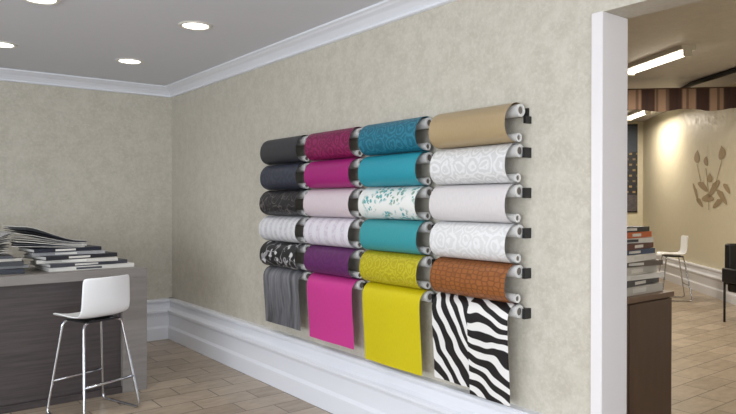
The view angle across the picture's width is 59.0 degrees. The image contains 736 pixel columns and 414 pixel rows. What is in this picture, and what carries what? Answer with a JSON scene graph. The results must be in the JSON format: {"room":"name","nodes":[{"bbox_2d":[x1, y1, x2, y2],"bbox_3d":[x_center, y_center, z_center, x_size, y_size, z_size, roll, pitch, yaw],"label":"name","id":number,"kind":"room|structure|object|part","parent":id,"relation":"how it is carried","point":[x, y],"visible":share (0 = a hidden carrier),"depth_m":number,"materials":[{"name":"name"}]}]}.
{"room":"wallpaper store","nodes":[
{"label":"wallpaper store","id":0,"kind":"room"},
{"bbox_2d":[0,81,171,299],"bbox_3d":[-4.949,0.080,5.182,6.880,2.760,0.150,0,1,-38],"label":"wall","id":1,"kind":"structure","parent":0,"point":[94,167],"depth_m":6.71,"materials":[{"name":"paint"}]},
{"bbox_2d":[0,68,170,97],"bbox_3d":[-4.789,-1.246,5.128,6.680,0.106,0.115,0,1,-38],"label":"crown molding","id":2,"kind":"structure","parent":1,"relation":"attached to","point":[6,74],"depth_m":6.58,"materials":[{"name":"white paint"}]},
{"bbox_2d":[147,298,169,341],"bbox_3d":[-4.799,1.241,5.160,6.680,0.438,0.082,0,1,-38],"label":"baseboard","id":3,"kind":"structure","parent":1,"relation":"attached to","point":[157,309],"depth_m":7.07,"materials":[{"name":"white paint"}]},
{"bbox_2d":[0,0,383,85],"bbox_3d":[-1.655,-1.327,0.893,6.880,0.120,10.850,0,1,-38],"label":"ceiling","id":4,"kind":"structure","parent":0,"point":[83,38],"depth_m":4.78,"materials":[{"name":"paint"}]},
{"bbox_2d":[0,41,17,48],"bbox_3d":[-2.926,-1.294,5.183,0.240,0.009,0.240,0,1,-38],"label":"recessed light","id":5,"kind":"object","parent":4,"relation":"in","point":[3,44],"visible":1,"depth_m":5.22,"materials":[{"name":"white"}]},
{"bbox_2d":[23,0,60,4],"bbox_3d":[-2.030,-1.285,4.019,0.240,0.009,0.240,0,1,-38],"label":"recessed light","id":6,"kind":"object","parent":4,"relation":"in","point":[39,2],"visible":1,"depth_m":4.07,"materials":[{"name":"white"}]},
{"bbox_2d":[115,58,143,64],"bbox_3d":[-2.126,-1.299,5.800,0.240,0.009,0.240,0,1,-38],"label":"recessed light","id":7,"kind":"object","parent":4,"relation":"in","point":[133,61],"visible":1,"depth_m":5.79,"materials":[{"name":"white"}]},
{"bbox_2d":[178,21,212,30],"bbox_3d":[-1.229,-1.290,4.635,0.240,0.009,0.240,0,1,-38],"label":"recessed light","id":8,"kind":"object","parent":4,"relation":"in","point":[189,25],"visible":1,"depth_m":4.63,"materials":[{"name":"white"}]},
{"bbox_2d":[5,278,735,413],"bbox_3d":[1.033,1.497,6.865,18.400,0.100,17.000,0,1,-38],"label":"floor","id":9,"kind":"structure","parent":0,"point":[181,379],"depth_m":5.37,"materials":[{"name":"wood"}]},
{"bbox_2d":[0,264,146,413],"bbox_3d":[-3.657,0.980,4.322,4.070,0.973,0.900,0,1,-38],"label":"counter","id":10,"kind":"object","parent":9,"relation":"on","point":[29,327],"visible":0.66,"depth_m":4.85,"materials":[{"name":"grey laminate"}]},
{"bbox_2d":[0,232,28,274],"bbox_3d":[-2.909,0.340,4.795,0.690,0.301,0.575,0,1,-38],"label":"books","id":11,"kind":"object","parent":10,"relation":"on","point":[9,264],"visible":1,"depth_m":4.79,"materials":[{"name":"white paper"}]},
{"bbox_2d":[4,226,133,271],"bbox_3d":[-2.405,0.315,5.210,0.899,0.344,0.560,0,1,-38],"label":"books","id":12,"kind":"object","parent":10,"relation":"on","point":[63,254],"visible":1,"depth_m":5.03,"materials":[{"name":"white paper"}]},
{"bbox_2d":[46,274,139,413],"bbox_3d":[-1.958,0.974,4.642,0.436,0.980,0.469,0,1,32],"label":"bar stool","id":13,"kind":"object","parent":9,"relation":"on","point":[104,297],"visible":1,"depth_m":4.56,"materials":[{"name":"white plastic"}]},
{"bbox_3d":[-2.036,1.125,4.519,0.436,0.679,0.176,0,1,32],"label":"leg frame","id":14,"kind":"part","parent":13,"relation":"part of","materials":[{"name":"silver metal"}]},
{"bbox_3d":[-1.970,0.796,4.648,0.260,0.012,0.260,0,1,32],"label":"seat plate","id":15,"kind":"part","parent":13,"relation":"part of","materials":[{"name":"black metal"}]},
{"bbox_3d":[-1.879,1.123,4.766,0.436,0.679,0.176,0,1,32],"label":"leg frame","id":16,"kind":"part","parent":13,"relation":"part of","materials":[{"name":"silver metal"}]},
{"bbox_2d":[627,290,673,413],"bbox_3d":[1.086,0.993,4.227,1.010,0.950,1.320,0,1,-38],"label":"storage cabinet","id":17,"kind":"object","parent":9,"relation":"on","point":[649,315],"visible":0.2,"depth_m":3.85,"materials":[{"name":"brown wood"}]},
{"bbox_2d":[627,226,663,295],"bbox_3d":[1.525,0.319,4.027,0.526,0.400,0.397,0,1,-38],"label":"books","id":18,"kind":"object","parent":17,"relation":"on","point":[643,276],"visible":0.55,"depth_m":3.91,"materials":[{"name":"paper"}]},
{"bbox_2d":[657,236,692,301],"bbox_3d":[4.704,0.933,10.007,0.436,0.980,0.469,0,0,12],"label":"bar stool","id":19,"kind":"object","parent":9,"relation":"on","point":[684,239],"visible":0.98,"depth_m":9.98,"materials":[{"name":"white plastic"}]},
{"bbox_3d":[4.736,1.082,10.151,0.436,0.679,0.176,0,0,12],"label":"leg frame","id":20,"kind":"part","parent":19,"relation":"part of","materials":[{"name":"silver metal"}]},
{"bbox_3d":[4.690,0.755,10.008,0.260,0.012,0.260,0,0,12],"label":"seat plate","id":21,"kind":"part","parent":19,"relation":"part of","materials":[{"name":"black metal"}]},
{"bbox_3d":[4.673,1.084,9.865,0.436,0.679,0.176,0,0,12],"label":"leg frame","id":22,"kind":"part","parent":19,"relation":"part of","materials":[{"name":"silver metal"}]},
{"bbox_2d":[722,243,735,321],"bbox_3d":[4.777,0.949,7.932,0.660,0.980,0.590,0,0,-8],"label":"armchair","id":23,"kind":"object","parent":9,"relation":"on","point":[729,272],"visible":1,"depth_m":8.10,"materials":[{"name":"fabric"}]},
{"bbox_3d":[4.458,1.178,8.129,0.028,0.520,0.028,0,0,-8],"label":"leg","id":24,"kind":"part","parent":23,"relation":"part of","materials":[{"name":"black metal"}]},
{"bbox_3d":[4.479,0.849,7.892,0.060,0.180,0.490,0,0,-8],"label":"arm","id":25,"kind":"part","parent":23,"relation":"part of","materials":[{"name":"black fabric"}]},
{"bbox_3d":[4.744,0.717,8.173,0.520,0.520,0.100,0,0,-8],"label":"backrest","id":26,"kind":"part","parent":23,"relation":"part of","materials":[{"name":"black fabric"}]},
{"bbox_3d":[4.781,0.999,7.898,0.540,0.120,0.520,0,0,-8],"label":"seat","id":27,"kind":"part","parent":23,"relation":"part of","materials":[{"name":"black fabric"}]},
{"bbox_2d":[172,0,702,413],"bbox_3d":[-0.698,-0.227,5.457,0.195,3.370,16.900,0,1,-38],"label":"wall","id":28,"kind":"structure","parent":0,"point":[459,55],"depth_m":3.89,"materials":[{"name":"paint"}]},
{"bbox_2d":[165,0,456,97],"bbox_3d":[0.995,-1.230,2.997,0.115,0.106,10.550,0,1,-38],"label":"crown molding","id":29,"kind":"structure","parent":28,"relation":"attached to","point":[385,12],"depth_m":4.81,"materials":[{"name":"white paint"}]},
{"bbox_2d":[168,298,541,413],"bbox_3d":[-0.600,1.242,5.114,0.082,0.438,5.280,0,1,-38],"label":"baseboard","id":30,"kind":"structure","parent":28,"relation":"attached to","point":[335,381],"depth_m":4.80,"materials":[{"name":"white paint"}]},
{"bbox_2d":[301,108,531,145],"bbox_3d":[0.014,-0.472,4.322,0.060,0.080,2.604,0,1,-38],"label":"rail","id":31,"kind":"object","parent":28,"relation":"attached to","point":[527,119],"visible":0.15,"depth_m":3.30,"materials":[{"name":"black metal"}]},
{"bbox_2d":[260,135,308,164],"bbox_3d":[-0.649,-0.442,5.080,0.140,0.203,0.562,0,1,-38],"label":"roll","id":32,"kind":"object","parent":31,"relation":"attached to","point":[283,150],"visible":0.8,"depth_m":5.01,"materials":[{"name":"paper"}]},
{"bbox_2d":[305,127,362,160],"bbox_3d":[-0.240,-0.438,4.553,0.135,0.203,0.558,0,1,-38],"label":"roll","id":33,"kind":"object","parent":31,"relation":"attached to","point":[328,145],"visible":0.88,"depth_m":4.48,"materials":[{"name":"paper"}]},
{"bbox_2d":[358,116,431,155],"bbox_3d":[0.162,-0.434,4.022,0.145,0.203,0.558,0,1,-38],"label":"roll","id":34,"kind":"object","parent":31,"relation":"attached to","point":[393,137],"visible":0.97,"depth_m":3.95,"materials":[{"name":"paper"}]},
{"bbox_2d":[429,102,524,148],"bbox_3d":[0.571,-0.430,3.487,0.149,0.203,0.557,0,1,-38],"label":"roll","id":35,"kind":"object","parent":31,"relation":"attached to","point":[482,126],"visible":1,"depth_m":3.41,"materials":[{"name":"beige paper"}]},
{"bbox_2d":[309,273,530,318],"bbox_3d":[0.014,0.534,4.329,0.060,0.052,2.604,0,1,-38],"label":"rail","id":36,"kind":"object","parent":28,"relation":"attached to","point":[526,312],"visible":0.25,"depth_m":3.31,"materials":[{"name":"black metal"}]},
{"bbox_2d":[263,266,310,330],"bbox_3d":[-0.637,0.703,5.093,0.115,0.446,0.555,0,1,-38],"label":"roll","id":37,"kind":"object","parent":36,"relation":"attached to","point":[281,289],"visible":0.85,"depth_m":5.05,"materials":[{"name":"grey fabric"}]},
{"bbox_2d":[307,272,364,349],"bbox_3d":[-0.231,0.717,4.566,0.115,0.466,0.563,0,1,-38],"label":"roll","id":38,"kind":"object","parent":36,"relation":"attached to","point":[329,297],"visible":0.94,"depth_m":4.52,"materials":[{"name":"paper"}]},
{"bbox_2d":[362,281,433,375],"bbox_3d":[0.177,0.739,4.036,0.115,0.501,0.558,0,1,-38],"label":"roll","id":39,"kind":"object","parent":36,"relation":"on","point":[391,319],"visible":0.98,"depth_m":3.98,"materials":[{"name":"paper"}]},
{"bbox_2d":[432,292,523,405],"bbox_3d":[0.577,0.745,3.511,0.121,0.515,0.563,0,1,-38],"label":"roll","id":40,"kind":"object","parent":36,"relation":"attached to","point":[470,337],"visible":0.94,"depth_m":3.46,"materials":[{"name":"paper"}]},
{"bbox_2d":[363,252,530,278],"bbox_3d":[0.014,0.330,4.328,0.060,0.052,2.604,0,1,-38],"label":"rail","id":41,"kind":"object","parent":28,"relation":"attached to","point":[526,272],"visible":0.2,"depth_m":3.30,"materials":[{"name":"black metal"}]},
{"bbox_2d":[260,240,310,270],"bbox_3d":[-0.650,0.376,5.081,0.148,0.203,0.552,0,1,-38],"label":"roll","id":42,"kind":"object","parent":41,"relation":"attached to","point":[272,253],"visible":0.86,"depth_m":5.01,"materials":[{"name":"paper"}]},
{"bbox_2d":[304,245,364,278],"bbox_3d":[-0.244,0.380,4.558,0.141,0.203,0.559,0,1,-38],"label":"roll","id":43,"kind":"object","parent":41,"relation":"attached to","point":[330,260],"visible":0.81,"depth_m":4.49,"materials":[{"name":"paper"}]},
{"bbox_2d":[359,250,432,289],"bbox_3d":[0.165,0.384,4.033,0.134,0.203,0.560,0,1,-38],"label":"roll","id":44,"kind":"object","parent":41,"relation":"attached to","point":[393,268],"visible":0.99,"depth_m":3.96,"materials":[{"name":"paper"}]},
{"bbox_2d":[430,257,522,303],"bbox_3d":[0.572,0.388,3.499,0.142,0.203,0.551,0,1,-38],"label":"roll","id":45,"kind":"object","parent":41,"relation":"attached to","point":[481,279],"visible":0.97,"depth_m":3.43,"materials":[{"name":"paper"}]},
{"bbox_2d":[432,147,530,157],"bbox_3d":[0.014,-0.284,4.323,0.060,0.052,2.604,0,1,-38],"label":"rail","id":46,"kind":"object","parent":28,"relation":"attached to","point":[526,151],"visible":0.17,"depth_m":3.29,"materials":[{"name":"black metal"}]},
{"bbox_2d":[260,162,309,189],"bbox_3d":[-0.648,-0.238,5.076,0.144,0.203,0.556,0,1,-38],"label":"roll","id":47,"kind":"object","parent":46,"relation":"attached to","point":[281,176],"visible":0.88,"depth_m":5.00,"materials":[{"name":"paper"}]},
{"bbox_2d":[304,157,362,188],"bbox_3d":[-0.240,-0.234,4.545,0.145,0.203,0.552,0,1,-38],"label":"roll","id":48,"kind":"object","parent":46,"relation":"attached to","point":[323,174],"visible":0.87,"depth_m":4.47,"materials":[{"name":"paper"}]},
{"bbox_2d":[358,151,432,186],"bbox_3d":[0.163,-0.230,4.023,0.145,0.203,0.558,0,1,-38],"label":"roll","id":49,"kind":"object","parent":46,"relation":"attached to","point":[390,170],"visible":0.95,"depth_m":3.95,"materials":[{"name":"paper"}]},
{"bbox_2d":[430,143,522,184],"bbox_3d":[0.573,-0.226,3.494,0.141,0.203,0.553,0,1,-38],"label":"roll","id":50,"kind":"object","parent":46,"relation":"attached to","point":[478,164],"visible":0.99,"depth_m":3.42,"materials":[{"name":"paper"}]},
{"bbox_2d":[432,224,530,238],"bbox_3d":[0.014,0.125,4.326,0.060,0.052,2.604,0,1,-38],"label":"rail","id":51,"kind":"object","parent":28,"relation":"attached to","point":[526,232],"visible":0.18,"depth_m":3.29,"materials":[{"name":"black metal"}]},
{"bbox_2d":[259,215,308,242],"bbox_3d":[-0.654,0.171,5.083,0.148,0.203,0.563,0,1,-38],"label":"roll","id":52,"kind":"object","parent":51,"relation":"attached to","point":[271,227],"visible":0.8,"depth_m":5.01,"materials":[{"name":"white paper"}]},
{"bbox_2d":[303,217,363,248],"bbox_3d":[-0.245,0.175,4.559,0.141,0.203,0.562,0,1,-38],"label":"roll","id":53,"kind":"object","parent":51,"relation":"attached to","point":[327,231],"visible":0.88,"depth_m":4.49,"materials":[{"name":"paper"}]},
{"bbox_2d":[359,219,432,254],"bbox_3d":[0.167,0.179,4.028,0.136,0.203,0.557,0,1,-38],"label":"roll","id":54,"kind":"object","parent":51,"relation":"attached to","point":[390,235],"visible":0.98,"depth_m":3.96,"materials":[{"name":"paper"}]},
{"bbox_2d":[429,221,522,262],"bbox_3d":[0.572,0.183,3.497,0.143,0.203,0.556,0,1,-38],"label":"roll","id":55,"kind":"object","parent":51,"relation":"attached to","point":[485,241],"visible":1,"depth_m":3.43,"materials":[{"name":"paper"}]},
{"bbox_2d":[432,188,530,197],"bbox_3d":[0.014,-0.079,4.325,0.060,0.052,2.604,0,1,-38],"label":"rail","id":56,"kind":"object","parent":28,"relation":"attached to","point":[526,192],"visible":0.17,"depth_m":3.29,"materials":[{"name":"black metal"}]},
{"bbox_2d":[259,189,309,215],"bbox_3d":[-0.650,-0.033,5.076,0.149,0.203,0.557,0,1,-38],"label":"roll","id":57,"kind":"object","parent":56,"relation":"attached to","point":[272,202],"visible":0.81,"depth_m":5.00,"materials":[{"name":"paper"}]},
{"bbox_2d":[303,188,363,217],"bbox_3d":[-0.243,-0.029,4.551,0.145,0.203,0.562,0,1,-38],"label":"roll","id":58,"kind":"object","parent":56,"relation":"attached to","point":[333,202],"visible":0.84,"depth_m":4.48,"materials":[{"name":"paper"}]},
{"bbox_2d":[358,186,432,219],"bbox_3d":[0.162,-0.025,4.024,0.146,0.203,0.554,0,1,-38],"label":"roll","id":59,"kind":"object","parent":56,"relation":"attached to","point":[373,202],"visible":0.99,"depth_m":3.95,"materials":[{"name":"paper"}]},
{"bbox_2d":[429,183,522,222],"bbox_3d":[0.570,-0.021,3.500,0.139,0.203,0.560,0,1,-38],"label":"roll","id":60,"kind":"object","parent":56,"relation":"attached to","point":[473,202],"visible":0.99,"depth_m":3.43,"materials":[{"name":"paper"}]},
{"bbox_2d":[591,11,627,413],"bbox_3d":[1.568,0.294,2.511,0.211,2.374,1.466,0,1,-38],"label":"door frame","id":61,"kind":"structure","parent":28,"relation":"attached to","point":[609,51],"depth_m":3.02,"materials":[{"name":"paint"}]},
{"bbox_2d":[627,121,642,225],"bbox_3d":[2.188,-0.249,14.871,7.792,3.270,0.150,0,0,7],"label":"wall","id":62,"kind":"structure","parent":0,"point":[633,218],"depth_m":14.30,"materials":[{"name":"paint"}]},
{"bbox_2d":[627,124,637,211],"bbox_3d":[4.890,-0.851,14.422,2.080,1.940,0.025,0,0,7],"label":"poster","id":63,"kind":"object","parent":62,"relation":"attached to","point":[632,129],"visible":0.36,"depth_m":14.29,"materials":[{"name":"black metal"}]},
{"bbox_2d":[627,0,735,121],"bbox_3d":[3.836,-1.889,8.998,11.325,0.100,17.000,0,1,-38],"label":"ceiling","id":64,"kind":"structure","parent":0,"point":[709,25],"depth_m":7.21,"materials":[{"name":"beige paint"}]},
{"bbox_2d":[627,110,650,120],"bbox_3d":[5.275,-1.808,12.687,0.180,0.120,1.001,0,0,3],"label":"ceiling lamp","id":65,"kind":"object","parent":64,"relation":"attached to","point":[637,113],"visible":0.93,"depth_m":12.64,"materials":[{"name":"beige plastic"}]},
{"bbox_2d":[628,45,695,75],"bbox_3d":[3.520,-1.771,7.912,0.180,0.120,1.167,0,0,-10],"label":"ceiling lamp","id":66,"kind":"object","parent":64,"relation":"attached to","point":[680,51],"visible":0.96,"depth_m":7.74,"materials":[{"name":"beige plastic"}]},
{"bbox_2d":[681,67,735,87],"bbox_3d":[4.794,-1.788,9.138,0.111,0.102,1.708,0,0,-2],"label":"ceiling track","id":67,"kind":"object","parent":64,"relation":"attached to","point":[732,70],"visible":0.8,"depth_m":9.03,"materials":[{"name":"black metal"}]},
{"bbox_2d":[643,83,735,269],"bbox_3d":[5.159,-0.187,6.827,0.150,3.270,15.040,0,0,7],"label":"wall","id":68,"kind":"structure","parent":0,"point":[671,139],"depth_m":11.49,"materials":[{"name":"paint"}]},
{"bbox_2d":[627,86,735,111],"bbox_3d":[2.791,-1.523,9.497,5.200,0.340,0.212,0,0,7],"label":"striped valance","id":69,"kind":"object","parent":68,"relation":"attached to","point":[700,98],"visible":0.26,"depth_m":9.19,"materials":[{"name":"fabric"}]},
{"bbox_2d":[656,254,735,304],"bbox_3d":[5.044,1.228,6.852,0.082,0.438,15.040,0,0,7],"label":"baseboard","id":70,"kind":"structure","parent":68,"relation":"attached to","point":[706,280],"depth_m":10.91,"materials":[{"name":"white paint"}]},
{"bbox_2d":[693,146,729,209],"bbox_3d":[5.557,-0.463,10.561,0.001,1.024,1.536,0,0,7],"label":"wall decal","id":71,"kind":"object","parent":68,"relation":"attached to","point":[708,197],"visible":1,"depth_m":10.50}
]}

